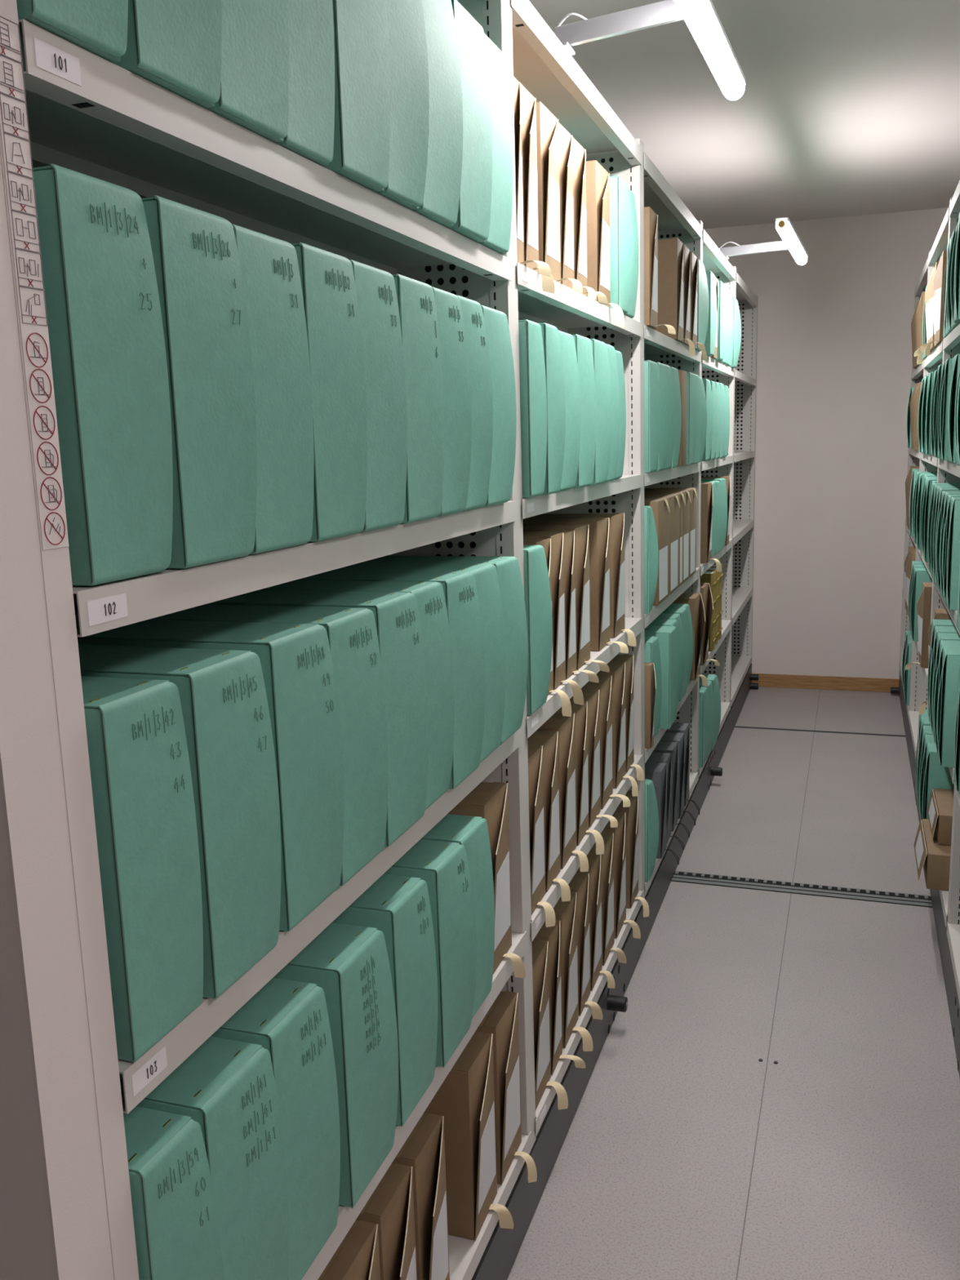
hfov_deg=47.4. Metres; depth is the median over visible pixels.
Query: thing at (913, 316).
box
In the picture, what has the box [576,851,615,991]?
box
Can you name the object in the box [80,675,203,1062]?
box
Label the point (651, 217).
box
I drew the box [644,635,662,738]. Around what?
box
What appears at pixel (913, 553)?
box
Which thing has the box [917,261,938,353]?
box
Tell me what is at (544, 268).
box
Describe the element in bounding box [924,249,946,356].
box
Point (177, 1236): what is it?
box
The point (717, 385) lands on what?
box
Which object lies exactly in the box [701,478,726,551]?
box
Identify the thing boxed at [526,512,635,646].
box
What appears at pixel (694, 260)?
box
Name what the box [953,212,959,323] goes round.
box
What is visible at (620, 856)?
box
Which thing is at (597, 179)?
box
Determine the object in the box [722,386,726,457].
box
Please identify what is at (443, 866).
box
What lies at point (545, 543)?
box
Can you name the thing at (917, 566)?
box
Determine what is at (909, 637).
box
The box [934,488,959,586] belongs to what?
box
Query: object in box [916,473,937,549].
box
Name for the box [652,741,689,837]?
box
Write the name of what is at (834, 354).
wall
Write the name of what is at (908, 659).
box
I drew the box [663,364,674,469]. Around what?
box
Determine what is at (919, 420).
box
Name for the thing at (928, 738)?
box
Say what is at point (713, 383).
box
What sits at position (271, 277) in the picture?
box
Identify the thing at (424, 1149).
box
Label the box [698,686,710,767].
box
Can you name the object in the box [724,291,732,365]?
box
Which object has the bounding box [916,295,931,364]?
box
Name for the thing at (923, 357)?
box
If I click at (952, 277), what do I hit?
box
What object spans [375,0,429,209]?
box
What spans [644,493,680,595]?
box
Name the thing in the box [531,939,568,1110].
box
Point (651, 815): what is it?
box
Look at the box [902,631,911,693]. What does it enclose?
box
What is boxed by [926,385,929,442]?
box
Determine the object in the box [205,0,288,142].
box
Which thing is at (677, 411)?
box
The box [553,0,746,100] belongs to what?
lamp
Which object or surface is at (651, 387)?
box
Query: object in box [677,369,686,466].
box
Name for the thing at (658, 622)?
box
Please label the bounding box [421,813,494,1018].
box
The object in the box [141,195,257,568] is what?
box
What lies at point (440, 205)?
box
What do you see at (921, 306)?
box
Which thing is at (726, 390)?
box
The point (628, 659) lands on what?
box
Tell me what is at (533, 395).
box
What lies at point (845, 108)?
ceiling
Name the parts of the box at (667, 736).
lid, tie cord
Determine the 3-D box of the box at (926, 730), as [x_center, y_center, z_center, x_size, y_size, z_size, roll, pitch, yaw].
[1.684,0.461,3.706,0.369,0.307,0.108,2,11,19]
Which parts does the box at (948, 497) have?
lid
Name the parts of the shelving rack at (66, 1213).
panel, panel, shelf, shelf, shelf, shelf, shelf, shelf, shelf, shelf, shelf, shelf, shelf, shelf, shelf, shelf, shelf, shelf, shelf, shelf, shelf, shelf, shelf, shelf, shelf, shelf, shelf, shelf, shelf, shelf, shelf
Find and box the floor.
[506,686,959,1279]
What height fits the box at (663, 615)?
0.309 m
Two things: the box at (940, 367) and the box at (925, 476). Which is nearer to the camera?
the box at (940, 367)
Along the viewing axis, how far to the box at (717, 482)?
4.62 m
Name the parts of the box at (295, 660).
lid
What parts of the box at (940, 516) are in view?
lid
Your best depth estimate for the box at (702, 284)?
3.91 m
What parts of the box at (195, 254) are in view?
lid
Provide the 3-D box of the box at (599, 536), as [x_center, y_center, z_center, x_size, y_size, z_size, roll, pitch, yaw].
[0.157,-0.131,2.693,0.410,0.330,0.127,2,11,19]
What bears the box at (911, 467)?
on the shelving rack at (945, 904)
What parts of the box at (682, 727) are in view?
lid, tie cord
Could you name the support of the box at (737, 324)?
on the shelving rack at (66, 1213)
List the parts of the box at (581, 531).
lid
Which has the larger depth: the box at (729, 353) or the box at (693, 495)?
the box at (729, 353)
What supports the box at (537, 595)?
on the shelving rack at (66, 1213)
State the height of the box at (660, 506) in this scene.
0.312 m
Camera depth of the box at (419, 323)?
1.43 m
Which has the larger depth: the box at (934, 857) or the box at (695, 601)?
the box at (695, 601)
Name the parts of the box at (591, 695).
lid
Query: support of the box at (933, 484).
on the shelving rack at (945, 904)
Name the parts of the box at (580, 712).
lid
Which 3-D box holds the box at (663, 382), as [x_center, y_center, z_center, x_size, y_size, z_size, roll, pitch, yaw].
[0.373,-0.661,3.272,0.372,0.310,0.103,2,11,19]
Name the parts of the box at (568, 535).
lid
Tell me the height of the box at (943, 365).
0.309 m
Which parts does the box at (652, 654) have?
lid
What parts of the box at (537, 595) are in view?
lid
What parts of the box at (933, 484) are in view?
lid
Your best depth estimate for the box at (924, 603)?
4.17 m
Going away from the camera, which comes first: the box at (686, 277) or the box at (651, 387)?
the box at (651, 387)
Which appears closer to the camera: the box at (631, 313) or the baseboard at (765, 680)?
the box at (631, 313)
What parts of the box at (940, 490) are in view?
lid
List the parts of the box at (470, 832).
lid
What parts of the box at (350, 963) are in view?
lid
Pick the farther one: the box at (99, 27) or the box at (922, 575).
the box at (922, 575)
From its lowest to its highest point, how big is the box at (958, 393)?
0.309 m
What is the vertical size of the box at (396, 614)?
0.311 m
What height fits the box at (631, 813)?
0.356 m
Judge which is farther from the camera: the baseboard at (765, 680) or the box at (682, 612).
the baseboard at (765, 680)
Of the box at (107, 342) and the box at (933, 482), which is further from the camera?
the box at (933, 482)
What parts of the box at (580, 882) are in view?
lid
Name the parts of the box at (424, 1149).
lid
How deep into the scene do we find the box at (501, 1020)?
1.98 m
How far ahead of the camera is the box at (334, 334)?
1.20 m
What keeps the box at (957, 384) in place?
on the shelving rack at (945, 904)
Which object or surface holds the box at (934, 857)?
on the shelving rack at (945, 904)
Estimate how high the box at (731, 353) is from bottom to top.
0.308 m
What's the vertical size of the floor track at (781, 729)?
0.002 m
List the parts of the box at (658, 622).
lid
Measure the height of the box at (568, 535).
0.329 m
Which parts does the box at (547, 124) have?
lid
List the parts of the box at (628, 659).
lid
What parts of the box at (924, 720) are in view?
lid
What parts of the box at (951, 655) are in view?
lid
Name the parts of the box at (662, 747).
lid, tie cord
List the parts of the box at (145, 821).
lid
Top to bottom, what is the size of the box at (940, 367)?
0.311 m
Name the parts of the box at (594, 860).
lid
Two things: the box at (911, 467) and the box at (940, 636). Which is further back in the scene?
the box at (911, 467)
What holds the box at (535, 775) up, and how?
on the shelving rack at (66, 1213)
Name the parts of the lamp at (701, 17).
arm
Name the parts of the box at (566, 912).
lid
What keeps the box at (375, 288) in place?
on the shelving rack at (66, 1213)
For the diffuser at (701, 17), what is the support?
attached to the lamp at (701, 17)
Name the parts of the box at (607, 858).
lid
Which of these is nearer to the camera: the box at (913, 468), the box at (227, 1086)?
the box at (227, 1086)
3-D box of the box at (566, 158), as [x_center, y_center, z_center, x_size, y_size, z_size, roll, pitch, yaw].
[0.032,-0.862,2.255,0.408,0.328,0.105,2,11,19]
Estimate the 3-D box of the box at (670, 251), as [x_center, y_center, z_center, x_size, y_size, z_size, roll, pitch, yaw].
[0.495,-1.099,3.558,0.400,0.356,0.128,2,11,19]
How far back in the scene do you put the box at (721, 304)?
4.45 m
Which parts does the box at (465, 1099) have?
lid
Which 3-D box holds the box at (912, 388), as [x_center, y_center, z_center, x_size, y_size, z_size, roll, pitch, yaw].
[2.369,-1.135,5.562,0.373,0.307,0.108,2,11,19]
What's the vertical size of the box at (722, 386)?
0.310 m
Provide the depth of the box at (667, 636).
3.40 m
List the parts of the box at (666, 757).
lid, tie cord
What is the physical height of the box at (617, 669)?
0.358 m
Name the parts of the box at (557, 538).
lid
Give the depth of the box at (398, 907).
1.47 m
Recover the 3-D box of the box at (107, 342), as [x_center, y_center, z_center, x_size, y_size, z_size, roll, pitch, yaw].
[-0.451,-0.208,0.924,0.371,0.311,0.100,2,11,19]
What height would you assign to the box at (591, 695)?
0.328 m
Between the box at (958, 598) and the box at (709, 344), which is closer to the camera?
the box at (958, 598)
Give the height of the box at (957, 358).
0.307 m
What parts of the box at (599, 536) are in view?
lid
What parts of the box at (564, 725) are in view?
lid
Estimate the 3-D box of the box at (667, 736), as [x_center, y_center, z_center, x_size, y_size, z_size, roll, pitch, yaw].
[0.563,0.497,3.896,0.399,0.333,0.108,2,11,19]
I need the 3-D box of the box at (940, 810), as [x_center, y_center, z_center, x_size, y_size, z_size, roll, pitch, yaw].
[1.526,0.540,3.292,0.315,0.092,0.260,2,11,19]
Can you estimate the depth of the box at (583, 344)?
2.29 m
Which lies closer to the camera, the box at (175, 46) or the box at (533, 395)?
the box at (175, 46)
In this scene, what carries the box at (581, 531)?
on the shelving rack at (66, 1213)
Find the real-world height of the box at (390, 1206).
0.332 m
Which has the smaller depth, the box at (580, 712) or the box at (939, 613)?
the box at (580, 712)
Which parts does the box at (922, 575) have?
lid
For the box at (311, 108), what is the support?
on the shelving rack at (66, 1213)
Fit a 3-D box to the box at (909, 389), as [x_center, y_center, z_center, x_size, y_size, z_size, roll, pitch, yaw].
[2.410,-1.157,5.670,0.368,0.308,0.108,2,11,19]
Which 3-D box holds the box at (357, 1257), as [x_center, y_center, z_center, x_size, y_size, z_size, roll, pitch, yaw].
[-0.298,0.945,1.470,0.395,0.349,0.112,2,11,19]
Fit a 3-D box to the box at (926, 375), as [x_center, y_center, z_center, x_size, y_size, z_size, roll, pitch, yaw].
[1.994,-0.924,4.456,0.367,0.310,0.108,2,11,19]
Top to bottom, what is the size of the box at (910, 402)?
0.309 m
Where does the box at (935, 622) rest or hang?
on the shelving rack at (945, 904)
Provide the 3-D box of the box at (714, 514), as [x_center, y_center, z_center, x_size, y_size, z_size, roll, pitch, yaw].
[0.800,-0.501,4.566,0.370,0.308,0.106,2,11,19]
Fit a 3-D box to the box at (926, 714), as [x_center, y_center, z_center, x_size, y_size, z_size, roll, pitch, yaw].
[1.760,0.418,3.925,0.368,0.308,0.108,2,11,18]
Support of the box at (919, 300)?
on the shelving rack at (945, 904)
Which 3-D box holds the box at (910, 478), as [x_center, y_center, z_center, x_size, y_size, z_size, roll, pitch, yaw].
[2.298,-0.690,5.360,0.372,0.307,0.128,2,11,19]
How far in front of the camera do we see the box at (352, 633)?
1.29 m
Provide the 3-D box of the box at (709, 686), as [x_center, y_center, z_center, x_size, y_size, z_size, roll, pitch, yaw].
[0.789,0.325,4.589,0.369,0.310,0.106,2,11,19]
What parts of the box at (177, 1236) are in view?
lid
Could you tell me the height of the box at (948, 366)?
0.308 m
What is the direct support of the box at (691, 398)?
on the shelving rack at (66, 1213)
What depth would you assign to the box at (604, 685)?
2.71 m
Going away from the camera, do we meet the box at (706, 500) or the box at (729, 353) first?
the box at (706, 500)
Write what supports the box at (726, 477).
on the shelving rack at (66, 1213)
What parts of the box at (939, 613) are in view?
lid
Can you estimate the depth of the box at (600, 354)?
2.41 m
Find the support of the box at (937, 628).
on the shelving rack at (945, 904)
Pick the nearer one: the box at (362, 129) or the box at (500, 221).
the box at (362, 129)
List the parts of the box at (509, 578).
lid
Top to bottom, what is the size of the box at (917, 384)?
0.310 m
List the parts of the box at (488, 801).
lid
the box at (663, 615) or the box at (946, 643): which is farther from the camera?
the box at (663, 615)
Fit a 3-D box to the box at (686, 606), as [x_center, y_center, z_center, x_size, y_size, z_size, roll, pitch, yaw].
[0.575,0.025,3.958,0.376,0.306,0.111,2,11,19]
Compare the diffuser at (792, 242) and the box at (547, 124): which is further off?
the diffuser at (792, 242)
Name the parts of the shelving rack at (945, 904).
shelf, shelf, shelf, shelf, shelf, shelf, shelf, shelf, shelf, shelf, shelf, shelf, shelf, shelf, shelf, shelf, shelf, shelf, shelf, shelf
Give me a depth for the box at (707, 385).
4.26 m
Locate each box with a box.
[16,0,128,62]
[32,163,173,586]
[75,604,387,886]
[77,618,344,932]
[78,644,280,999]
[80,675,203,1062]
[113,0,222,108]
[119,1036,288,1279]
[123,1106,223,1279]
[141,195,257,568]
[204,589,428,847]
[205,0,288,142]
[210,977,340,1279]
[231,223,314,554]
[262,579,454,809]
[272,922,398,1208]
[275,0,334,166]
[291,242,367,542]
[298,569,485,789]
[317,1220,380,1279]
[324,0,390,191]
[332,874,437,1127]
[334,562,505,762]
[350,259,407,532]
[355,1163,417,1279]
[362,555,528,745]
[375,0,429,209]
[383,839,476,1067]
[391,1113,449,1279]
[392,273,444,523]
[411,0,462,227]
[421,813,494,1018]
[423,1031,513,1240]
[431,286,471,516]
[448,0,492,242]
[448,782,525,977]
[456,294,493,511]
[475,991,537,1184]
[478,33,513,254]
[480,305,516,506]
[513,76,551,276]
[518,319,546,497]
[519,84,555,293]
[522,517,628,653]
[522,524,609,672]
[523,530,599,683]
[523,532,583,705]
[523,537,571,716]
[523,544,552,715]
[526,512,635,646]
[527,730,570,901]
[527,744,555,927]
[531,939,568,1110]
[533,920,586,1075]
[536,101,582,293]
[536,712,588,871]
[537,322,565,495]
[553,891,593,1051]
[555,701,604,854]
[558,122,596,299]
[558,330,580,491]
[568,871,602,1019]
[569,688,617,827]
[571,333,595,488]
[572,137,607,305]
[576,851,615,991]
[581,675,630,808]
[586,160,624,327]
[589,338,612,484]
[589,831,626,965]
[596,662,638,796]
[601,811,640,938]
[605,343,619,482]
[609,174,633,314]
[609,654,644,780]
[614,350,626,479]
[614,791,648,917]
[623,189,638,318]
[644,206,675,334]
[644,360,660,472]
[644,487,697,577]
[644,489,691,583]
[644,492,685,586]
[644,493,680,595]
[644,497,670,605]
[644,506,658,613]
[644,625,678,728]
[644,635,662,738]
[644,662,656,748]
[644,762,679,864]
[644,778,658,882]
[646,752,684,849]
[648,618,679,708]
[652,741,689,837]
[653,237,695,355]
[655,362,669,471]
[655,613,684,702]
[659,732,695,826]
[662,607,688,701]
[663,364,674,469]
[665,722,699,814]
[667,603,693,687]
[669,366,681,468]
[672,593,707,686]
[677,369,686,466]
[680,244,705,351]
[686,372,697,465]
[688,251,706,360]
[693,373,701,463]
[694,258,708,351]
[697,377,706,462]
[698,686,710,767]
[699,582,719,666]
[699,674,720,751]
[699,680,714,758]
[700,482,721,572]
[701,378,713,461]
[701,475,730,546]
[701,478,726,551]
[701,478,727,547]
[701,480,722,555]
[701,481,717,556]
[704,270,716,356]
[707,380,717,460]
[709,276,718,359]
[713,381,721,459]
[715,280,725,360]
[717,382,725,458]
[718,317,726,362]
[721,289,728,364]
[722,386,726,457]
[723,385,729,457]
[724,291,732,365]
[728,296,733,366]
[729,297,741,368]
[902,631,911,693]
[903,634,911,693]
[903,639,911,705]
[904,546,915,611]
[905,466,919,525]
[905,551,915,616]
[905,582,932,670]
[906,386,914,448]
[906,389,911,447]
[906,466,919,529]
[907,467,919,527]
[908,560,924,629]
[909,384,915,448]
[909,468,919,519]
[909,469,919,536]
[909,564,925,635]
[910,567,932,641]
[911,301,919,367]
[911,315,916,368]
[911,382,918,449]
[911,471,937,538]
[913,382,921,450]
[913,818,951,890]
[914,266,934,356]
[914,472,937,543]
[915,300,919,359]
[915,322,919,365]
[915,709,928,797]
[916,291,924,360]
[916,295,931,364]
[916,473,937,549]
[916,715,930,808]
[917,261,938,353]
[917,377,924,452]
[917,473,932,532]
[918,608,951,715]
[919,725,933,818]
[919,733,934,822]
[920,256,941,351]
[920,375,926,452]
[920,388,922,433]
[920,475,937,550]
[921,374,928,453]
[921,476,937,551]
[921,478,927,555]
[922,284,927,359]
[922,742,954,819]
[923,478,937,562]
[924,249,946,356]
[924,283,928,357]
[925,371,934,454]
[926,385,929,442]
[927,480,937,563]
[927,618,955,721]
[927,788,954,845]
[928,483,959,573]
[928,625,958,731]
[930,369,938,455]
[930,484,959,576]
[932,486,959,581]
[932,632,959,742]
[933,364,942,457]
[933,640,959,753]
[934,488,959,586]
[936,490,959,591]
[937,362,946,458]
[937,646,959,767]
[939,358,952,461]
[939,492,959,596]
[942,240,950,337]
[942,493,959,601]
[945,234,953,335]
[945,497,959,609]
[946,226,956,333]
[947,357,955,461]
[948,353,959,462]
[950,222,959,329]
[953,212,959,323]
[953,225,959,326]
[953,665,959,791]
[954,368,959,462]
[956,378,959,466]
[956,565,959,632]
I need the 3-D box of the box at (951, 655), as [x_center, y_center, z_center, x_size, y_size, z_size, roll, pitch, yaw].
[1.421,0.186,2.925,0.373,0.311,0.108,2,11,19]
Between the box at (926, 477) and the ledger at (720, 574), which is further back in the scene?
the ledger at (720, 574)
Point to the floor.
(855, 1174)
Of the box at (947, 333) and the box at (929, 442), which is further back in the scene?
the box at (929, 442)
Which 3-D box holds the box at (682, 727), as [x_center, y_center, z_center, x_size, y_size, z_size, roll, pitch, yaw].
[0.604,0.473,4.016,0.399,0.336,0.108,2,11,19]
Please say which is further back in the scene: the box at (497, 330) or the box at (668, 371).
the box at (668, 371)
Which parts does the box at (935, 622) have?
lid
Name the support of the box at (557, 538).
on the shelving rack at (66, 1213)
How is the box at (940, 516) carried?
on the shelving rack at (945, 904)
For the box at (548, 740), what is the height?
0.346 m
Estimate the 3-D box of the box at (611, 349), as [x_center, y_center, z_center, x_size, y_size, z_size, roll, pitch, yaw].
[0.137,-0.527,2.577,0.370,0.311,0.102,2,11,19]
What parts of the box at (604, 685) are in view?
lid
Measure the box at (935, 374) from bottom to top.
0.311 m
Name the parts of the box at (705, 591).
lid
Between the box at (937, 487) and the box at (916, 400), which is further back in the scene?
the box at (916, 400)
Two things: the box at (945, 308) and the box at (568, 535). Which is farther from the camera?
the box at (945, 308)
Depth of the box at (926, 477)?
4.37 m
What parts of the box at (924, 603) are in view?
lid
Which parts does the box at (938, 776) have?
lid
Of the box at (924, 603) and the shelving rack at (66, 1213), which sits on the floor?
the shelving rack at (66, 1213)
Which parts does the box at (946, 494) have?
lid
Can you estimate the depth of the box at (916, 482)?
4.92 m
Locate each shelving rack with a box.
[0,0,759,1279]
[889,180,959,1078]
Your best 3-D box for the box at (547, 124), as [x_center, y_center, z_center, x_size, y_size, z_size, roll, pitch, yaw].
[-0.007,-0.841,2.141,0.409,0.332,0.128,2,11,19]
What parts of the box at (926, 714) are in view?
lid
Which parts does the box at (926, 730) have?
lid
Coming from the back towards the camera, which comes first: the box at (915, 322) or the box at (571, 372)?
the box at (915, 322)
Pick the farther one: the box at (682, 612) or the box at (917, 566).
the box at (917, 566)
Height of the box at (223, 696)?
0.310 m
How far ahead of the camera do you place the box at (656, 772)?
3.46 m
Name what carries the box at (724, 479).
on the shelving rack at (66, 1213)
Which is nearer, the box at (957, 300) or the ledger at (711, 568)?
the box at (957, 300)
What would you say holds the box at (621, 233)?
on the shelving rack at (66, 1213)
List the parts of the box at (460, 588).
lid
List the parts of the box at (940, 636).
lid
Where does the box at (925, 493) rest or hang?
on the shelving rack at (945, 904)
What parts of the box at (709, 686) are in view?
lid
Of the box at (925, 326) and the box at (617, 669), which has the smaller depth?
the box at (617, 669)
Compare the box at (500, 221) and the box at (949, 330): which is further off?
the box at (949, 330)
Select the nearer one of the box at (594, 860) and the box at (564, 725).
the box at (564, 725)
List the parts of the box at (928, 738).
lid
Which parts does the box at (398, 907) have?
lid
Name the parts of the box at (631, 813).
lid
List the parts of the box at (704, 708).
lid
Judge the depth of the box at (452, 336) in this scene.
1.55 m
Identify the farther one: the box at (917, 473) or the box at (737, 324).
the box at (737, 324)
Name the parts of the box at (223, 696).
lid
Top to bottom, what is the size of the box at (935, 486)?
0.309 m
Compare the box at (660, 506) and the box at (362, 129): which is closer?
the box at (362, 129)
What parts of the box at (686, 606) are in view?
lid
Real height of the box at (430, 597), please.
0.310 m
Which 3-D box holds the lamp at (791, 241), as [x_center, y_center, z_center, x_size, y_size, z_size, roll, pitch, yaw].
[1.136,-1.644,4.531,0.389,0.079,0.961,2,11,19]
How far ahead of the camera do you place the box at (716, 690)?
4.65 m
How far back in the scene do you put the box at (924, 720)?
3.84 m
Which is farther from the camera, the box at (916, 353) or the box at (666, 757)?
the box at (916, 353)
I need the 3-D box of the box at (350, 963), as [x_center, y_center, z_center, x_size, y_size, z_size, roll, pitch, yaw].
[-0.299,0.516,1.395,0.372,0.309,0.117,2,11,19]
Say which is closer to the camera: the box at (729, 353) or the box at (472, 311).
the box at (472, 311)
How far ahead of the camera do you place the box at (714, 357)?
4.36 m
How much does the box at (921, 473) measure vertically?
0.308 m
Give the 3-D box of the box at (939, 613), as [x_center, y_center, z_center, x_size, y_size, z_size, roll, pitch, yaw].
[1.658,0.079,3.590,0.395,0.348,0.110,2,11,19]
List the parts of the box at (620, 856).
lid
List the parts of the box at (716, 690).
lid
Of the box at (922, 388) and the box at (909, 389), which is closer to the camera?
the box at (922, 388)
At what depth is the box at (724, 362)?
4.72 m
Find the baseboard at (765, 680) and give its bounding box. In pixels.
[751,673,898,692]
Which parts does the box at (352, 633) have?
lid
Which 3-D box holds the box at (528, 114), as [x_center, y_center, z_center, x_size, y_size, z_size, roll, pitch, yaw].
[-0.059,-0.805,2.013,0.395,0.346,0.091,2,11,19]
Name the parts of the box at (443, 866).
lid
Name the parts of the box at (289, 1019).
lid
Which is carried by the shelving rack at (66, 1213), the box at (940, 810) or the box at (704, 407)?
the box at (704, 407)
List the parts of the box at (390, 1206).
lid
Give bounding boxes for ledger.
[700,570,716,651]
[706,566,719,645]
[711,563,723,639]
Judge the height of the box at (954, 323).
0.310 m
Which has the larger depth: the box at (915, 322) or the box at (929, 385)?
the box at (915, 322)
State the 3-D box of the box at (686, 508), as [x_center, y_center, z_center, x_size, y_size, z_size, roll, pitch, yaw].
[0.554,-0.365,3.845,0.368,0.312,0.157,2,11,19]
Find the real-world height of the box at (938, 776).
0.310 m
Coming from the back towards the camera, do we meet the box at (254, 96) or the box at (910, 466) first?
the box at (910, 466)
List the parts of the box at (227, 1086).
lid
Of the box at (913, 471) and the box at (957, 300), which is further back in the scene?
the box at (913, 471)
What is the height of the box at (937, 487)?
0.309 m
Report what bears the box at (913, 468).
on the shelving rack at (945, 904)
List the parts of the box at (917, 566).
lid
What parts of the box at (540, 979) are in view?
lid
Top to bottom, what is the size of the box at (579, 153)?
0.328 m
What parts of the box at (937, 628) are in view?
lid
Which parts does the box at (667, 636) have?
lid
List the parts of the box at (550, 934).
lid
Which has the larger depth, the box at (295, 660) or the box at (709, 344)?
the box at (709, 344)
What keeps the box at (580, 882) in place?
on the shelving rack at (66, 1213)
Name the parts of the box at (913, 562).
lid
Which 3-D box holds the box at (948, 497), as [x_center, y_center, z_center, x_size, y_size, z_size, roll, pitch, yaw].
[1.522,-0.261,3.131,0.372,0.309,0.108,2,11,18]
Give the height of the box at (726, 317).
0.309 m
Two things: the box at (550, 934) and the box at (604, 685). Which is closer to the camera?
the box at (550, 934)
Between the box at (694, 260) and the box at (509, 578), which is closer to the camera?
the box at (509, 578)
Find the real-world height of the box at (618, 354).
0.308 m
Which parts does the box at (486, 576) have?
lid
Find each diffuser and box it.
[674,0,744,100]
[775,221,807,265]
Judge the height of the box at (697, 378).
0.309 m
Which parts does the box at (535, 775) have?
lid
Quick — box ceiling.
[528,0,959,229]
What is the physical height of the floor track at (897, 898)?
0.005 m
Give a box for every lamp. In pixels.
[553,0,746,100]
[718,217,808,265]
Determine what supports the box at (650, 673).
on the shelving rack at (66, 1213)
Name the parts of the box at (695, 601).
lid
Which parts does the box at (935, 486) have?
lid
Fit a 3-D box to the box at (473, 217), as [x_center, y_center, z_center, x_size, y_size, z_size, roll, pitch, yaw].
[-0.176,-0.753,1.643,0.368,0.307,0.123,2,11,19]
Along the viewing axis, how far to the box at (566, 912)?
2.42 m
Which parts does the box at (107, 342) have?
lid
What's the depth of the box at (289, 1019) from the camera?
1.19 m
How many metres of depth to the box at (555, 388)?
2.03 m
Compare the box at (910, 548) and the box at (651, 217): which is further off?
the box at (910, 548)
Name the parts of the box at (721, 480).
lid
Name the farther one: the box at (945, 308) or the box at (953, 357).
the box at (945, 308)
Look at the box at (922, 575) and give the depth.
4.68 m
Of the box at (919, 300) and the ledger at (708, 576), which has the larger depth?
the box at (919, 300)
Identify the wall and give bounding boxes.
[704,207,948,679]
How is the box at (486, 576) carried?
on the shelving rack at (66, 1213)
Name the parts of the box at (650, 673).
lid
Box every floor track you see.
[671,871,932,907]
[734,725,905,737]
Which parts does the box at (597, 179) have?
lid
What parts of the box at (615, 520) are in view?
lid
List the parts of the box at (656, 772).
lid, tie cord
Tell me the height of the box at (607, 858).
0.346 m
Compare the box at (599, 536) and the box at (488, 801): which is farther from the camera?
the box at (599, 536)
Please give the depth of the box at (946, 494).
3.27 m
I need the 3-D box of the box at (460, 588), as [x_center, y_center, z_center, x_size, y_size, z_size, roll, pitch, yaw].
[-0.186,0.053,1.681,0.372,0.310,0.111,2,11,19]
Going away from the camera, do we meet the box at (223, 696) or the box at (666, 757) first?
the box at (223, 696)
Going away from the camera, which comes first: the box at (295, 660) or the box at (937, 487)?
the box at (295, 660)
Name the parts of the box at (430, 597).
lid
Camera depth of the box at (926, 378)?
4.37 m
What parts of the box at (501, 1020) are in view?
lid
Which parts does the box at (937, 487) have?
lid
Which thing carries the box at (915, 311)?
on the shelving rack at (945, 904)
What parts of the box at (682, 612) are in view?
lid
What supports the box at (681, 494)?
on the shelving rack at (66, 1213)
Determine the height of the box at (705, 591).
0.330 m
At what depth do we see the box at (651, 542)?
3.12 m
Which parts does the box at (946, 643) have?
lid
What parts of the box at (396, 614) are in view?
lid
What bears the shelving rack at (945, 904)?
on the floor
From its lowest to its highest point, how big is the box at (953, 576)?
0.307 m
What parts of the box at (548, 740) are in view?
lid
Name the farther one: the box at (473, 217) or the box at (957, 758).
the box at (957, 758)
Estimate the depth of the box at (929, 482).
4.14 m
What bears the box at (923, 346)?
on the shelving rack at (945, 904)
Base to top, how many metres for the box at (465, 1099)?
0.349 m
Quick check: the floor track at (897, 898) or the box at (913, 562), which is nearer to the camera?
the floor track at (897, 898)
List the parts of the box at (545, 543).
lid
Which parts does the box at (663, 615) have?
lid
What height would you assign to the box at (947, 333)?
0.308 m
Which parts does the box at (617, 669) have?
lid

